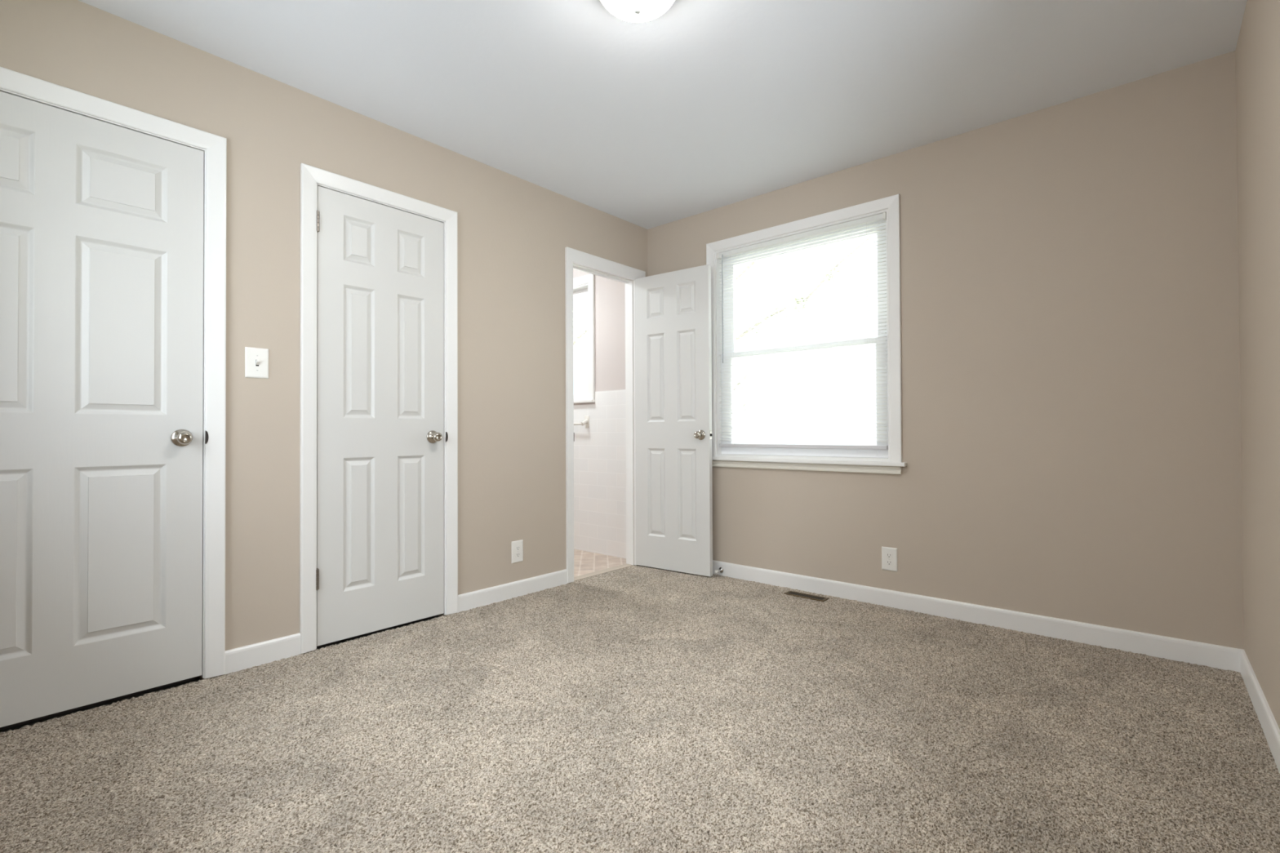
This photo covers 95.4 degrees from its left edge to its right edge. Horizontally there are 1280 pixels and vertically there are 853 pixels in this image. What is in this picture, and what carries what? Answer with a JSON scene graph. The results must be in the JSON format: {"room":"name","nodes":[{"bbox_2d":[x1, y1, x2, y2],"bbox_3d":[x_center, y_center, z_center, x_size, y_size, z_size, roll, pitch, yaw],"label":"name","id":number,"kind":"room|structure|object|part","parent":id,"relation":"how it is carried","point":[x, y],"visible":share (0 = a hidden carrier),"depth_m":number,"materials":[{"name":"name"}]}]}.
{"room":"empty bedroom","nodes":[
{"label":"empty bedroom","id":0,"kind":"room"},
{"bbox_2d":[0,0,647,732],"bbox_3d":[-1.226,-0.222,2.892,0.120,2.520,3.780,-1,-1,41],"label":"wall","id":1,"kind":"structure","parent":0,"point":[513,233],"depth_m":2.51,"materials":[{"name":"beige paint"}]},
{"bbox_2d":[0,91,204,727],"bbox_3d":[-1.954,-0.058,1.942,0.098,2.034,0.815,-1,-1,41],"label":"door","id":2,"kind":"structure","parent":1,"relation":"in","point":[101,223],"depth_m":2.03,"materials":[{"name":"white paint"}]},
{"bbox_2d":[0,66,226,678],"bbox_3d":[-1.983,-0.087,1.968,0.088,2.119,0.956,-1,-1,41],"label":"door frame","id":3,"kind":"structure","parent":1,"relation":"attached to","point":[12,82],"depth_m":2.27,"materials":[{"name":"white paint"}]},
{"bbox_3d":[-1.681,0.042,2.258,0.004,0.052,0.010,-1,-1,41],"label":"strike plate","id":4,"kind":"part","parent":3,"relation":"part of","materials":[{"name":"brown metal"}]},
{"bbox_2d":[244,346,268,378],"bbox_3d":[-1.571,-0.261,2.390,0.019,0.124,0.084,-1,-1,41],"label":"light switch","id":5,"kind":"object","parent":1,"relation":"attached to","point":[256,359],"visible":1,"depth_m":2.39,"materials":[{"name":"white plastic"}]},
{"bbox_2d":[225,633,300,674],"bbox_3d":[-1.551,0.934,2.400,0.012,0.090,0.273,-1,-1,41],"label":"baseboard","id":6,"kind":"structure","parent":1,"relation":"attached to","point":[238,659],"depth_m":2.39,"materials":[{"name":"white paint"}]},
{"bbox_2d":[299,163,457,653],"bbox_3d":[-1.242,-0.081,2.819,0.088,2.116,0.754,-1,-1,41],"label":"door frame","id":7,"kind":"structure","parent":1,"relation":"attached to","point":[311,177],"depth_m":2.59,"materials":[{"name":"white paint"}]},
{"bbox_2d":[315,186,444,646],"bbox_3d":[-1.217,-0.049,2.789,0.098,2.034,0.624,-1,-1,41],"label":"door","id":8,"kind":"structure","parent":1,"relation":"in","point":[380,292],"depth_m":2.78,"materials":[{"name":"white paint"}]},
{"bbox_2d":[457,568,567,613],"bbox_3d":[-0.714,0.940,3.363,0.012,0.090,0.771,-1,-1,41],"label":"baseboard","id":9,"kind":"structure","parent":1,"relation":"attached to","point":[468,601],"depth_m":3.32,"materials":[{"name":"white paint"}]},
{"bbox_2d":[511,539,523,563],"bbox_3d":[-0.710,0.725,3.373,0.008,0.125,0.081,-1,-1,41],"label":"wall outlet","id":10,"kind":"object","parent":1,"relation":"attached to","point":[517,547],"visible":1,"depth_m":3.37,"materials":[{"name":"white plastic"}]},
{"bbox_2d":[515,545,519,551],"bbox_3d":[-0.708,0.705,3.372,0.003,0.028,0.034,-1,-1,41],"label":"receptacle","id":11,"kind":"object","parent":10,"relation":"attached to","point":[517,547],"depth_m":3.37,"materials":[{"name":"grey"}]},
{"bbox_2d":[515,552,520,557],"bbox_3d":[-0.707,0.744,3.371,0.003,0.028,0.034,-1,-1,41],"label":"receptacle","id":12,"kind":"object","parent":10,"relation":"attached to","point":[517,554],"depth_m":3.37,"materials":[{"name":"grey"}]},
{"bbox_2d":[564,246,645,582],"bbox_3d":[-0.239,-0.073,3.972,0.088,2.116,0.762,-1,-1,41],"label":"door frame","id":13,"kind":"structure","parent":1,"relation":"attached to","point":[573,257],"depth_m":3.94,"materials":[{"name":"white paint"}]},
{"bbox_2d":[634,264,712,576],"bbox_3d":[0.204,-0.039,3.946,0.610,2.031,0.098,-1,-1,36],"label":"door","id":14,"kind":"structure","parent":1,"relation":"in","point":[673,434],"depth_m":3.94,"materials":[{"name":"white paint"}]},
{"bbox_2d":[0,549,1279,852],"bbox_3d":[-0.650,1.016,2.462,4.790,0.090,3.660,-1,-1,41],"label":"floor","id":15,"kind":"structure","parent":0,"point":[637,708],"depth_m":1.77,"materials":[{"name":"carpet"}]},
{"bbox_2d":[783,591,828,601],"bbox_3d":[0.953,0.974,3.342,0.240,0.007,0.072,-1,-1,41],"label":"floor vent","id":16,"kind":"object","parent":15,"relation":"in","point":[811,597],"visible":1,"depth_m":3.33,"materials":[{"name":"brown metal"}]},
{"bbox_2d":[78,0,1247,229],"bbox_3d":[0.000,-1.537,1.913,3.040,0.120,3.660,-1,-1,41],"label":"ceiling","id":17,"kind":"structure","parent":0,"point":[699,106],"depth_m":2.39,"materials":[{"name":"white paint"}]},
{"bbox_2d":[598,0,676,22],"bbox_3d":[-0.008,-1.419,1.916,0.320,0.116,0.320,-1,-1,41],"label":"ceiling light","id":18,"kind":"object","parent":17,"relation":"attached to","point":[631,11],"visible":1,"depth_m":1.93,"materials":[{"name":"white glass"}]},
{"bbox_2d":[573,50,1244,649],"bbox_3d":[0.600,-0.239,3.901,5.010,2.480,0.140,-1,-1,41],"label":"wall","id":19,"kind":"structure","parent":0,"point":[1070,344],"depth_m":2.68,"materials":[{"name":"beige paint"}]},
{"bbox_2d":[573,273,595,403],"bbox_3d":[-0.629,-0.704,4.960,0.825,1.032,0.200,-1,-1,41],"label":"window","id":20,"kind":"structure","parent":19,"relation":"in","point":[584,285],"depth_m":4.67,"materials":[{"name":"white paint"}]},
{"bbox_3d":[-0.604,-0.886,4.988,0.655,0.509,0.032,-1,-1,41],"label":"sash","id":21,"kind":"part","parent":20,"relation":"part of","materials":[{"name":"white plastic"}]},
{"bbox_3d":[-0.614,-0.681,4.973,0.680,0.945,0.160,-1,-1,41],"label":"frame","id":22,"kind":"part","parent":20,"relation":"part of","materials":[{"name":"white paint"}]},
{"bbox_3d":[-0.625,-0.446,4.957,0.655,0.438,0.032,-1,-1,41],"label":"sash","id":23,"kind":"part","parent":20,"relation":"part of","materials":[{"name":"white plastic"}]},
{"bbox_2d":[573,389,626,558],"bbox_3d":[-0.627,0.367,4.866,1.680,1.282,0.009,-1,-1,41],"label":"wall tile","id":24,"kind":"structure","parent":19,"relation":"attached to","point":[599,449],"depth_m":4.58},
{"bbox_2d":[573,416,589,427],"bbox_3d":[-0.650,-0.035,4.842,0.593,0.096,0.066,-1,-1,41],"label":"towel bar","id":25,"kind":"object","parent":24,"relation":"attached to","point":[586,422],"visible":0.5,"depth_m":4.67,"materials":[{"name":"white ceramic"}]},
{"bbox_2d":[706,194,906,474],"bbox_3d":[0.967,-0.488,3.568,1.294,1.499,0.202,-1,-1,41],"label":"window","id":26,"kind":"structure","parent":19,"relation":"in","point":[889,461],"depth_m":3.41,"materials":[{"name":"white paint"}]},
{"bbox_2d":[717,212,888,449],"bbox_3d":[0.937,-0.517,3.534,1.092,1.296,0.042,-1,-1,41],"label":"mini blind","id":27,"kind":"object","parent":26,"relation":"attached to","point":[882,216],"visible":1,"depth_m":3.49,"materials":[{"name":"white plastic"}]},
{"bbox_3d":[0.606,-0.505,3.828,0.001,1.246,0.028,-1,-1,41],"label":"ladder cord","id":28,"kind":"part","parent":27,"relation":"part of","materials":[{"name":"white fabric"}]},
{"bbox_3d":[0.941,-0.509,3.537,0.001,1.246,0.028,-1,-1,41],"label":"ladder cord","id":29,"kind":"part","parent":27,"relation":"part of","materials":[{"name":"white fabric"}]},
{"bbox_3d":[0.943,0.120,3.531,1.082,0.022,0.024,-1,-1,41],"label":"rail","id":30,"kind":"part","parent":27,"relation":"part of","materials":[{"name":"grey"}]},
{"bbox_3d":[1.274,-0.514,3.247,0.001,1.246,0.028,-1,-1,41],"label":"ladder cord","id":31,"kind":"part","parent":27,"relation":"part of","materials":[{"name":"white fabric"}]},
{"bbox_3d":[0.971,-0.158,3.566,1.099,0.674,0.032,-1,-1,41],"label":"sash","id":32,"kind":"part","parent":26,"relation":"part of","materials":[{"name":"white glass"}]},
{"bbox_3d":[0.992,-0.812,3.600,1.099,0.704,0.032,-1,-1,41],"label":"sash","id":33,"kind":"part","parent":26,"relation":"part of","materials":[{"name":"white plastic"}]},
{"bbox_2d":[881,546,897,571],"bbox_3d":[1.348,0.717,3.145,0.081,0.125,0.008,-1,-1,41],"label":"wall outlet","id":34,"kind":"object","parent":19,"relation":"attached to","point":[889,555],"visible":1,"depth_m":3.14,"materials":[{"name":"white plastic"}]},
{"bbox_2d":[885,560,892,565],"bbox_3d":[1.346,0.736,3.143,0.034,0.028,0.003,-1,-1,41],"label":"receptacle","id":35,"kind":"object","parent":34,"relation":"attached to","point":[888,562],"depth_m":3.14,"materials":[{"name":"grey plastic"}]},
{"bbox_2d":[885,552,892,558],"bbox_3d":[1.346,0.697,3.143,0.034,0.028,0.003,-1,-1,41],"label":"receptacle","id":36,"kind":"object","parent":34,"relation":"attached to","point":[888,555],"depth_m":3.14,"materials":[{"name":"grey plastic"}]},
{"bbox_2d":[712,560,1244,672],"bbox_3d":[1.207,0.931,3.264,3.040,0.090,0.012,-1,-1,41],"label":"baseboard","id":37,"kind":"structure","parent":19,"relation":"attached to","point":[1221,657],"depth_m":2.77,"materials":[{"name":"white paint"}]},
{"bbox_2d":[715,567,724,573],"bbox_3d":[0.515,0.946,3.813,0.036,0.036,0.068,-1,-1,41],"label":"door stop","id":38,"kind":"object","parent":37,"relation":"attached to","point":[721,570],"visible":1,"depth_m":3.83,"materials":[{"name":"silver metal"}]},
{"bbox_2d":[1235,0,1279,728],"bbox_3d":[1.157,-0.273,0.818,0.120,2.480,3.780,-1,-1,41],"label":"wall","id":39,"kind":"structure","parent":0,"point":[1257,51],"depth_m":1.87,"materials":[{"name":"beige paint"}]},
{"bbox_2d":[1240,650,1279,773],"bbox_3d":[1.148,0.907,0.890,0.012,0.090,3.648,-1,-1,41],"label":"baseboard","id":40,"kind":"structure","parent":39,"relation":"attached to","point":[1271,730],"depth_m":1.85,"materials":[{"name":"white paint"}]},
{"label":"outside","id":41,"kind":"structure","parent":0,"visible":0},
{"bbox_3d":[14.937,1.771,21.345,60.000,0.150,44.700,-1,-1,41],"label":"lawn","id":42,"kind":"structure","parent":41,"visible":0},
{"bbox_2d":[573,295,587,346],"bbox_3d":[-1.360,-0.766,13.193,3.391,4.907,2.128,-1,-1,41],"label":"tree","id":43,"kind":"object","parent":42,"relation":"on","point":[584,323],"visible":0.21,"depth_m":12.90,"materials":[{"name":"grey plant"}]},
{"bbox_2d":[582,235,871,424],"bbox_3d":[1.554,-1.002,10.180,6.371,5.294,1.795,-1,-1,41],"label":"tree","id":44,"kind":"object","parent":42,"relation":"on","point":[800,298],"visible":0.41,"depth_m":9.42,"materials":[{"name":"grey plant"}]}
]}

